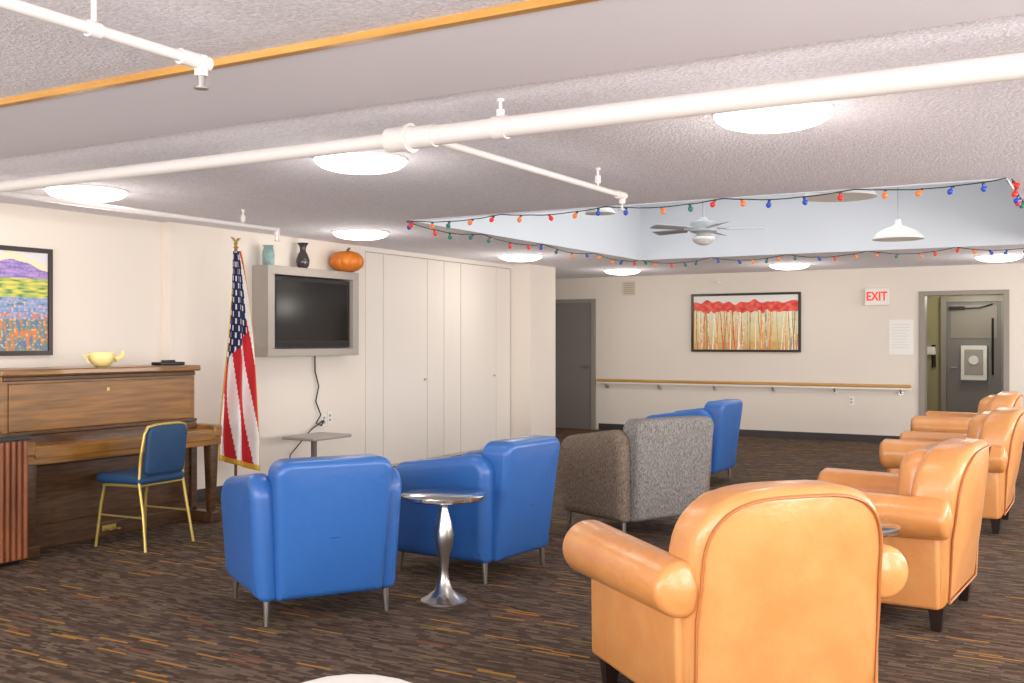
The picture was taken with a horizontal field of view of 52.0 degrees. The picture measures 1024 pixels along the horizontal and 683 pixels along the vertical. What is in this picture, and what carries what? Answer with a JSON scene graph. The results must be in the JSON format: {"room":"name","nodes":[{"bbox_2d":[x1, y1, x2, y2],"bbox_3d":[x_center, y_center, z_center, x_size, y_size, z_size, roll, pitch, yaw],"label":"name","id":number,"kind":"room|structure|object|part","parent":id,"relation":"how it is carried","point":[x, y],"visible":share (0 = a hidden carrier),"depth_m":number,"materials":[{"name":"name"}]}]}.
{"room":"care facility","nodes":[
{"label":"care facility","id":0,"kind":"room"},
{"bbox_2d":[0,202,162,367],"bbox_3d":[-5.310,0.190,5.202,0.200,2.420,8.900,0,0,30],"label":"wall","id":1,"kind":"structure","parent":0,"point":[108,270],"depth_m":8.42,"materials":[{"name":"beige paint"}]},
{"bbox_2d":[0,245,52,355],"bbox_3d":[-3.754,-0.300,7.663,0.035,0.810,0.890,0,0,30],"label":"landscape painting","id":2,"kind":"object","parent":1,"relation":"attached to","point":[26,273],"visible":1,"depth_m":7.86,"materials":[{"name":"paint"}]},
{"bbox_2d":[163,222,364,489],"bbox_3d":[-2.375,0.190,10.187,0.300,2.420,2.670,0,0,30],"label":"wall","id":3,"kind":"structure","parent":0,"point":[197,260],"depth_m":9.88,"materials":[{"name":"beige paint"}]},
{"bbox_2d":[197,486,222,500],"bbox_3d":[-2.240,1.350,10.109,0.012,0.100,2.670,0,0,30],"label":"baseboard","id":4,"kind":"structure","parent":3,"relation":"attached to","point":[201,494],"depth_m":9.26,"materials":[{"name":"grey rubber"}]},
{"bbox_2d":[252,265,358,356],"bbox_3d":[-2.006,-0.285,10.326,0.200,0.850,1.340,0,0,30],"label":"tv cabinet","id":5,"kind":"object","parent":3,"relation":"attached to","point":[296,311],"visible":0.95,"depth_m":10.18,"materials":[{"name":"beige laminate"}]},
{"bbox_3d":[-2.318,-0.280,9.785,0.200,0.700,0.090,0,0,30],"label":"frame","id":6,"kind":"part","parent":5,"relation":"part of","materials":[{"name":"beige laminate"}]},
{"bbox_2d":[262,245,274,264],"bbox_3d":[-2.278,-0.805,9.814,0.116,0.190,0.116,0,0,30],"label":"vase","id":7,"kind":"object","parent":5,"relation":"on","point":[268,256],"visible":0.98,"depth_m":9.77,"materials":[{"name":"ceramic"}]},
{"bbox_2d":[296,242,309,267],"bbox_3d":[-2.038,-0.835,10.230,0.132,0.250,0.132,0,0,30],"label":"vase","id":8,"kind":"object","parent":5,"relation":"on","point":[302,261],"visible":0.93,"depth_m":10.19,"materials":[{"name":"grey ceramic"}]},
{"bbox_3d":[-2.006,-0.670,10.326,0.200,0.080,1.340,0,0,30],"label":"frame","id":9,"kind":"part","parent":5,"relation":"part of","materials":[{"name":"beige laminate"}]},
{"bbox_2d":[289,356,323,457],"bbox_3d":[-2.039,0.705,10.409,0.032,1.151,0.560,0,0,30],"label":"power cord","id":10,"kind":"object","parent":5,"relation":"hanging from","point":[322,421],"visible":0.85,"depth_m":10.54,"materials":[{"name":"black plastic"}]},
{"bbox_3d":[-2.006,0.105,10.326,0.200,0.070,1.340,0,0,30],"label":"frame","id":11,"kind":"part","parent":5,"relation":"part of","materials":[{"name":"beige laminate"}]},
{"bbox_3d":[-2.083,-0.280,10.371,0.020,0.700,1.160,0,0,30],"label":"panel","id":12,"kind":"part","parent":5,"relation":"part of","materials":[{"name":"grey glass"}]},
{"bbox_2d":[275,276,348,346],"bbox_3d":[-1.993,-0.280,10.319,0.110,0.670,1.120,0,0,30],"label":"tv","id":13,"kind":"object","parent":5,"relation":"on","point":[314,312],"depth_m":10.28,"materials":[{"name":"black plastic"}]},
{"bbox_2d":[329,247,363,271],"bbox_3d":[-1.686,-0.837,10.719,0.348,0.253,0.356,0,0,30],"label":"pumpkin","id":14,"kind":"object","parent":5,"relation":"on","point":[346,261],"visible":0.98,"depth_m":10.59,"materials":[{"name":"orange"}]},
{"bbox_3d":[-1.693,-0.280,10.867,0.200,0.700,0.090,0,0,30],"label":"frame","id":15,"kind":"part","parent":5,"relation":"part of","materials":[{"name":"beige laminate"}]},
{"bbox_2d":[321,414,325,425],"bbox_3d":[-1.912,0.800,10.677,0.011,0.120,0.070,0,0,30],"label":"wall outlet","id":16,"kind":"object","parent":3,"relation":"attached to","point":[323,416],"visible":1,"depth_m":10.67,"materials":[{"name":"white plastic"}]},
{"bbox_2d":[327,412,331,423],"bbox_3d":[-1.867,0.780,10.755,0.011,0.120,0.070,0,0,30],"label":"wall outlet","id":17,"kind":"object","parent":3,"relation":"attached to","point":[329,414],"visible":1,"depth_m":10.74,"materials":[{"name":"white plastic"}]},
{"bbox_2d":[368,252,505,465],"bbox_3d":[-0.942,0.190,12.709,0.260,2.420,3.130,0,0,30],"label":"wall","id":18,"kind":"structure","parent":0,"point":[368,252],"depth_m":12.71,"materials":[{"name":"beige paint"}]},
{"bbox_2d":[365,252,382,456],"bbox_3d":[-1.510,0.205,11.426,0.034,2.330,0.310,0,0,30],"label":"panel","id":19,"kind":"object","parent":18,"relation":"attached to","point":[373,261],"visible":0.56,"depth_m":11.42,"materials":[{"name":"beige paint"}]},
{"bbox_2d":[383,254,426,464],"bbox_3d":[-1.218,0.205,11.933,0.034,2.330,0.840,0,0,30],"label":"panel","id":20,"kind":"object","parent":18,"relation":"attached to","point":[404,278],"visible":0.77,"depth_m":11.88,"materials":[{"name":"beige paint"}]},
{"bbox_2d":[427,260,443,457],"bbox_3d":[-0.918,0.205,12.452,0.034,2.330,0.340,0,0,30],"label":"panel","id":21,"kind":"object","parent":18,"relation":"attached to","point":[435,269],"visible":1,"depth_m":12.44,"materials":[{"name":"beige paint"}]},
{"bbox_2d":[365,247,510,268],"bbox_3d":[-0.812,-0.995,12.634,0.040,0.050,3.130,0,0,30],"label":"trim","id":22,"kind":"structure","parent":18,"relation":"attached to","point":[367,249],"depth_m":12.41,"materials":[{"name":"beige paint"}]},
{"bbox_2d":[444,262,459,455],"bbox_3d":[-0.738,0.205,12.764,0.034,2.330,0.360,0,0,30],"label":"panel","id":23,"kind":"object","parent":18,"relation":"attached to","point":[451,270],"visible":1,"depth_m":12.73,"materials":[{"name":"beige paint"}]},
{"bbox_2d":[460,264,495,452],"bbox_3d":[-0.433,0.205,13.292,0.034,2.330,0.840,0,0,30],"label":"panel","id":24,"kind":"object","parent":18,"relation":"attached to","point":[477,283],"visible":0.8,"depth_m":13.23,"materials":[{"name":"beige paint"}]},
{"bbox_2d":[496,268,509,439],"bbox_3d":[-0.128,0.205,13.820,0.034,2.330,0.360,0,0,30],"label":"panel","id":25,"kind":"object","parent":18,"relation":"attached to","point":[502,275],"visible":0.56,"depth_m":13.79,"materials":[{"name":"beige paint"}]},
{"bbox_2d":[0,0,1023,278],"bbox_3d":[0.707,-1.070,6.924,11.700,0.140,17.900,0,0,30],"label":"ceiling","id":26,"kind":"structure","parent":0,"point":[602,51],"depth_m":4.54,"materials":[{"name":"white paint"}]},
{"bbox_2d":[44,184,128,201],"bbox_3d":[-2.856,-0.983,7.053,0.528,0.074,0.528,0,0,30],"label":"ceiling lamp","id":27,"kind":"object","parent":26,"relation":"attached to","point":[80,192],"depth_m":6.90,"materials":[{"name":"white glass"}]},
{"bbox_2d":[0,0,213,90],"bbox_3d":[-2.249,-0.917,1.224,0.050,0.206,5.050,0,0,30],"label":"sprinkler","id":28,"kind":"object","parent":26,"relation":"attached to","point":[202,64],"visible":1,"depth_m":3.06,"materials":[{"name":"white metal"}]},
{"bbox_2d":[0,0,599,107],"bbox_3d":[-0.394,-1.008,3.417,10.100,0.025,0.035,0,0,30],"label":"trim","id":29,"kind":"structure","parent":26,"relation":"attached to","point":[530,6],"depth_m":3.55,"materials":[{"name":"brown wood"}]},
{"bbox_2d":[313,151,407,174],"bbox_3d":[-0.845,-0.983,5.857,0.528,0.074,0.528,0,0,30],"label":"ceiling lamp","id":30,"kind":"object","parent":26,"relation":"attached to","point":[364,162],"depth_m":5.71,"materials":[{"name":"white glass"}]},
{"bbox_2d":[332,229,388,239],"bbox_3d":[-1.408,-0.983,9.762,0.528,0.074,0.528,0,0,30],"label":"ceiling lamp","id":31,"kind":"object","parent":26,"relation":"attached to","point":[349,234],"depth_m":9.59,"materials":[{"name":"white glass"}]},
{"bbox_2d":[0,52,1023,240],"bbox_3d":[0.759,-0.915,5.414,10.080,0.210,2.668,0,0,30],"label":"pipe","id":32,"kind":"object","parent":26,"relation":"attached to","point":[409,138],"visible":1,"depth_m":4.28,"materials":[{"name":"white metal"}]},
{"bbox_2d":[498,253,542,261],"bbox_3d":[0.100,-0.983,12.413,0.528,0.074,0.528,0,0,30],"label":"ceiling lamp","id":33,"kind":"object","parent":26,"relation":"attached to","point":[515,257],"depth_m":12.24,"materials":[{"name":"white glass"}]},
{"bbox_2d":[604,268,640,274],"bbox_3d":[1.567,-0.983,14.915,0.528,0.074,0.528,0,0,30],"label":"ceiling lamp","id":34,"kind":"object","parent":26,"relation":"attached to","point":[620,271],"depth_m":14.74,"materials":[{"name":"white glass"}]},
{"bbox_2d":[406,178,1023,267],"bbox_3d":[2.332,-0.960,9.792,4.696,0.116,5.030,0,0,30],"label":"string lights","id":35,"kind":"object","parent":26,"relation":"attached to","point":[1017,200],"visible":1,"depth_m":8.15,"materials":[{"name":"multicoloured plastic"}]},
{"bbox_2d":[712,102,834,133],"bbox_3d":[1.158,-0.983,4.666,0.528,0.074,0.528,0,0,30],"label":"ceiling lamp","id":36,"kind":"object","parent":26,"relation":"attached to","point":[790,118],"depth_m":4.55,"materials":[{"name":"white glass"}]},
{"bbox_2d":[769,263,809,269],"bbox_3d":[3.652,-0.983,13.826,0.528,0.074,0.528,0,0,30],"label":"ceiling lamp","id":37,"kind":"object","parent":26,"relation":"attached to","point":[781,266],"depth_m":13.65,"materials":[{"name":"white glass"}]},
{"bbox_2d":[974,254,1022,261],"bbox_3d":[5.785,-0.983,12.480,0.528,0.074,0.528,0,0,30],"label":"ceiling lamp","id":38,"kind":"object","parent":26,"relation":"attached to","point":[995,257],"depth_m":12.31,"materials":[{"name":"white glass"}]},
{"bbox_2d":[0,428,1023,682],"bbox_3d":[1.232,1.450,7.834,11.700,0.100,20.000,0,0,30],"label":"floor","id":39,"kind":"structure","parent":0,"point":[113,611],"depth_m":5.30,"materials":[{"name":"carpet"}]},
{"bbox_2d":[0,433,30,566],"bbox_3d":[-3.484,0.995,6.370,0.535,0.810,0.890,0,0,30],"label":"base cabinet","id":40,"kind":"object","parent":39,"relation":"on","point":[13,447],"visible":1,"depth_m":6.53,"materials":[{"name":"brown wood"}]},
{"bbox_2d":[0,365,221,559],"bbox_3d":[-2.982,0.792,7.611,0.705,1.215,1.720,0,0,30],"label":"upright piano","id":41,"kind":"object","parent":39,"relation":"on","point":[83,423],"visible":0.73,"depth_m":7.44,"materials":[{"name":"brown wood"}]},
{"bbox_3d":[-3.128,1.060,6.783,0.086,0.520,0.086,0,0,30],"label":"leg","id":42,"kind":"part","parent":41,"relation":"part of","materials":[{"name":"brown wood"}]},
{"bbox_3d":[-2.915,0.250,7.572,0.020,0.030,1.640,0,0,30],"label":"molding","id":43,"kind":"part","parent":41,"relation":"part of","materials":[{"name":"brown wood"}]},
{"bbox_3d":[-2.917,0.440,7.573,0.015,0.320,1.560,0,0,30],"label":"panel","id":44,"kind":"part","parent":41,"relation":"part of","materials":[{"name":"brown wood"}]},
{"bbox_3d":[-3.088,0.207,7.672,0.460,0.045,1.720,0,0,30],"label":"lid","id":45,"kind":"part","parent":41,"relation":"part of","materials":[{"name":"brown wood"}]},
{"bbox_2d":[9,418,196,434],"bbox_3d":[-2.897,0.613,7.562,0.060,0.025,1.600,0,0,30],"label":"lid","id":46,"kind":"object","parent":41,"relation":"attached to","point":[132,424],"depth_m":7.45,"materials":[{"name":"brown wood"}]},
{"bbox_2d":[82,351,124,366],"bbox_3d":[-3.015,0.127,7.747,0.247,0.115,0.206,0,0,-3],"label":"teapot","id":47,"kind":"object","parent":41,"relation":"on","point":[98,359],"visible":1,"depth_m":7.69,"materials":[{"name":"yellow ceramic"}]},
{"bbox_3d":[-2.903,1.340,7.565,0.006,0.040,0.120,0,0,30],"label":"pedal plate","id":48,"kind":"part","parent":41,"relation":"part of","materials":[{"name":"gold metal"}]},
{"bbox_3d":[-2.918,1.040,7.574,0.012,0.400,1.400,0,0,30],"label":"panel","id":49,"kind":"part","parent":41,"relation":"part of","materials":[{"name":"brown wood"}]},
{"bbox_3d":[-2.783,0.689,7.495,0.205,0.022,1.540,0,0,30],"label":"key lid","id":50,"kind":"part","parent":41,"relation":"part of","materials":[{"name":"brown wood"}]},
{"bbox_2d":[151,360,184,364],"bbox_3d":[-2.696,0.165,8.231,0.120,0.040,0.240,0,0,30],"label":"desk tray","id":51,"kind":"object","parent":41,"relation":"on","point":[163,362],"visible":1,"depth_m":8.18,"materials":[{"name":"black plastic"}]},
{"bbox_3d":[-2.518,1.070,8.278,0.040,0.540,0.060,0,0,30],"label":"post","id":52,"kind":"part","parent":41,"relation":"part of","materials":[{"name":"brown wood"}]},
{"bbox_3d":[-2.338,1.060,8.151,0.086,0.520,0.086,0,0,30],"label":"leg","id":53,"kind":"part","parent":41,"relation":"part of","materials":[{"name":"brown wood"}]},
{"bbox_2d":[94,421,194,552],"bbox_3d":[-2.541,0.976,7.264,0.486,0.852,0.462,0,0,27],"label":"banquet chair","id":54,"kind":"object","parent":39,"relation":"on","point":[165,446],"visible":1,"depth_m":7.14,"materials":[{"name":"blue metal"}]},
{"bbox_2d":[219,237,259,501],"bbox_3d":[-2.405,0.244,9.175,0.319,2.312,0.295,0,0,30],"label":"flag","id":55,"kind":"object","parent":39,"relation":"on","point":[239,419],"visible":0.99,"depth_m":9.17,"materials":[{"name":"fabric"},{"name":"gold metal"},{"name":"wood"}]},
{"bbox_2d":[221,454,401,626],"bbox_3d":[-1.059,0.990,5.549,0.799,0.821,0.854,0,0,-28],"label":"armchair","id":56,"kind":"object","parent":39,"relation":"on","point":[309,527],"visible":1,"depth_m":5.19,"materials":[{"name":"blue leather"}]},
{"bbox_2d":[281,432,351,456],"bbox_3d":[-1.856,1.145,9.986,0.400,0.510,0.560,0,0,30],"label":"table","id":57,"kind":"object","parent":39,"relation":"on","point":[318,436],"visible":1,"depth_m":9.94,"materials":[{"name":"beige laminate"}]},
{"bbox_2d":[302,674,410,682],"bbox_3d":[-0.289,0.960,1.948,1.076,0.880,0.986,0,0,-7],"label":"table","id":58,"kind":"object","parent":39,"relation":"on","point":[347,678],"visible":1,"depth_m":1.63,"materials":[{"name":"white plastic"}]},
{"bbox_2d":[401,488,485,606],"bbox_3d":[-0.368,1.109,5.663,0.456,0.581,0.456,0,0,30],"label":"pedestal side table","id":59,"kind":"object","parent":39,"relation":"on","point":[443,595],"visible":1,"depth_m":5.62,"materials":[{"name":"silver metal"}]},
{"bbox_2d":[395,435,559,584],"bbox_3d":[-0.209,0.990,6.468,0.854,0.821,0.799,0,0,33],"label":"armchair","id":60,"kind":"object","parent":39,"relation":"on","point":[517,476],"visible":0.89,"depth_m":6.13,"materials":[{"name":"blue leather"}]},
{"bbox_2d":[559,415,713,532],"bbox_3d":[0.950,0.974,7.824,0.939,0.854,0.854,0,0,-34],"label":"armchair","id":61,"kind":"object","parent":39,"relation":"on","point":[652,468],"visible":0.94,"depth_m":7.47,"materials":[{"name":"grey fabric"}]},
{"bbox_2d":[646,399,742,478],"bbox_3d":[1.810,0.990,10.525,0.854,0.821,0.839,0,0,30],"label":"armchair","id":62,"kind":"object","parent":39,"relation":"on","point":[725,414],"visible":0.33,"depth_m":10.18,"materials":[{"name":"blue leather"}]},
{"bbox_2d":[562,480,907,682],"bbox_3d":[0.860,0.950,4.066,1.076,0.900,0.974,0,0,-19],"label":"chair","id":63,"kind":"object","parent":39,"relation":"on","point":[786,581],"visible":1,"depth_m":3.67,"materials":[{"name":"leather"}]},
{"bbox_2d":[880,519,900,536],"bbox_3d":[1.512,1.109,4.739,0.456,0.581,0.456,0,0,30],"label":"pedestal side table","id":64,"kind":"object","parent":39,"relation":"on","point":[889,528],"visible":0.04,"depth_m":4.62,"materials":[{"name":"silver metal"}]},
{"bbox_2d":[817,438,990,632],"bbox_3d":[1.988,0.950,5.548,0.974,0.900,1.076,0,0,33],"label":"chair","id":65,"kind":"object","parent":39,"relation":"on","point":[936,497],"visible":0.64,"depth_m":5.08,"materials":[{"name":"leather"}]},
{"bbox_2d":[879,407,1023,533],"bbox_3d":[3.438,0.950,8.119,0.974,0.900,1.076,0,0,30],"label":"chair","id":66,"kind":"object","parent":39,"relation":"on","point":[1002,428],"visible":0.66,"depth_m":7.69,"materials":[{"name":"leather"}]},
{"bbox_2d":[910,391,1022,433],"bbox_3d":[4.623,0.950,10.610,0.974,0.900,1.076,0,0,30],"label":"chair","id":67,"kind":"object","parent":39,"relation":"on","point":[933,421],"visible":0.3,"depth_m":10.27,"materials":[{"name":"leather"}]},
{"bbox_2d":[510,264,554,437],"bbox_3d":[-0.443,0.190,14.632,2.000,2.420,0.700,0,0,30],"label":"wall column","id":68,"kind":"structure","parent":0,"point":[532,287],"depth_m":13.96,"materials":[{"name":"beige paint"}]},
{"bbox_2d":[410,178,1023,259],"bbox_3d":[2.335,-1.655,9.795,4.750,1.290,5.100,0,0,30],"label":"skylight recess","id":69,"kind":"structure","parent":0,"point":[969,216],"depth_m":11.71,"materials":[{"name":"white paint"}]},
{"bbox_2d":[555,263,1023,435],"bbox_3d":[5.144,0.190,14.610,11.700,2.420,0.150,0,0,30],"label":"wall","id":70,"kind":"structure","parent":0,"point":[645,335],"depth_m":15.11,"materials":[{"name":"beige paint"}]},
{"bbox_2d":[555,299,595,429],"bbox_3d":[0.883,0.360,16.930,1.000,2.080,0.094,0,0,30],"label":"door","id":71,"kind":"structure","parent":70,"relation":"in","point":[575,319],"depth_m":16.88,"materials":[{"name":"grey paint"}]},
{"bbox_2d":[623,281,635,295],"bbox_3d":[1.836,-0.830,16.420,0.220,0.220,0.024,0,0,30],"label":"air vent","id":72,"kind":"object","parent":70,"relation":"in","point":[629,287],"visible":1,"depth_m":16.41,"materials":[{"name":"beige metal"}]},
{"bbox_2d":[691,292,800,351],"bbox_3d":[3.435,-0.280,15.490,1.650,0.870,0.035,0,0,30],"label":"painting","id":73,"kind":"object","parent":70,"relation":"attached to","point":[768,321],"visible":1,"depth_m":15.48,"materials":[{"name":"paint"}]},
{"bbox_2d":[599,423,899,442],"bbox_3d":[3.463,1.350,15.488,4.810,0.100,0.012,0,0,30],"label":"baseboard","id":74,"kind":"structure","parent":70,"relation":"attached to","point":[602,426],"depth_m":15.06,"materials":[{"name":"grey rubber"}]},
{"bbox_2d":[597,379,911,395],"bbox_3d":[3.402,0.667,15.473,4.720,0.155,0.102,0,0,30],"label":"handrail","id":75,"kind":"object","parent":70,"relation":"attached to","point":[612,381],"visible":1,"depth_m":15.29,"materials":[{"name":"brown wood"}]},
{"bbox_2d":[849,396,853,404],"bbox_3d":[4.766,0.830,14.736,0.070,0.120,0.011,0,0,30],"label":"wall outlet","id":76,"kind":"object","parent":70,"relation":"attached to","point":[851,398],"visible":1,"depth_m":14.73,"materials":[{"name":"white plastic"}]},
{"bbox_2d":[865,288,888,305],"bbox_3d":[5.056,-0.620,14.537,0.320,0.240,0.065,0,0,30],"label":"exit sign","id":77,"kind":"object","parent":70,"relation":"attached to","point":[873,296],"visible":1,"depth_m":14.51,"materials":[{"name":"white plastic"}]},
{"bbox_2d":[889,320,912,354],"bbox_3d":[5.339,-0.060,14.407,0.320,0.480,0.008,0,0,30],"label":"notice","id":78,"kind":"object","parent":70,"relation":"attached to","point":[900,331],"visible":1,"depth_m":14.40,"materials":[{"name":"white paper"}]},
{"bbox_2d":[919,289,1008,415],"bbox_3d":[6.067,0.360,14.078,1.110,2.080,0.210,0,0,30],"label":"trim","id":79,"kind":"structure","parent":70,"relation":"attached to","point":[923,295],"depth_m":14.21,"materials":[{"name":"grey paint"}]},
{"bbox_2d":[927,295,1002,410],"bbox_3d":[7.153,0.190,15.789,2.600,2.420,0.100,0,0,30],"label":"wall","id":80,"kind":"structure","parent":0,"point":[933,302],"depth_m":16.11,"materials":[{"name":"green paint"}]},
{"bbox_2d":[927,345,935,367],"bbox_3d":[6.433,0.225,16.112,0.130,0.350,0.100,0,0,30],"label":"wall phone","id":81,"kind":"object","parent":80,"relation":"attached to","point":[930,350],"visible":0.88,"depth_m":16.08,"materials":[{"name":"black plastic"}]},
{"bbox_2d":[941,296,1002,412],"bbox_3d":[6.929,0.360,15.762,0.920,2.080,0.169,0,0,30],"label":"door","id":82,"kind":"structure","parent":80,"relation":"in","point":[965,320],"depth_m":15.80,"materials":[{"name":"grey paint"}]},
{"bbox_3d":[6.926,0.320,15.735,0.360,0.520,0.120,0,0,30],"label":"electrical panel","id":83,"kind":"part","parent":82,"relation":"part of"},
{"bbox_3d":[2.335,-2.350,9.795,4.750,0.100,5.100,0,0,30],"label":"ceiling","id":84,"kind":"structure","parent":0,"visible":0},
{"bbox_2d":[585,207,614,214],"bbox_3d":[0.757,-1.700,9.031,0.260,1.200,0.260,0,0,30],"label":"pendant lamp","id":85,"kind":"object","parent":84,"relation":"hanging from","point":[604,211],"visible":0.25,"depth_m":8.95,"materials":[{"name":"white metal"}]},
{"bbox_2d":[650,201,765,245],"bbox_3d":[1.844,-1.619,10.064,1.127,1.403,1.086,0,0,30],"label":"ceiling fan","id":86,"kind":"object","parent":84,"relation":"hanging from","point":[703,227],"visible":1,"depth_m":9.95,"materials":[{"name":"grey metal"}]},
{"bbox_2d":[805,190,876,201],"bbox_3d":[2.506,-1.700,8.021,0.540,1.200,0.540,0,0,30],"label":"pendant lamp","id":87,"kind":"object","parent":84,"relation":"hanging from","point":[853,195],"visible":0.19,"depth_m":7.96,"materials":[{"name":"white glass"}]},
{"bbox_2d":[872,187,923,241],"bbox_3d":[3.362,-1.595,9.144,0.430,1.410,0.430,0,0,30],"label":"pendant lamp","id":88,"kind":"object","parent":84,"relation":"hanging from","point":[897,232],"visible":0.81,"depth_m":9.05,"materials":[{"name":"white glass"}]}
]}

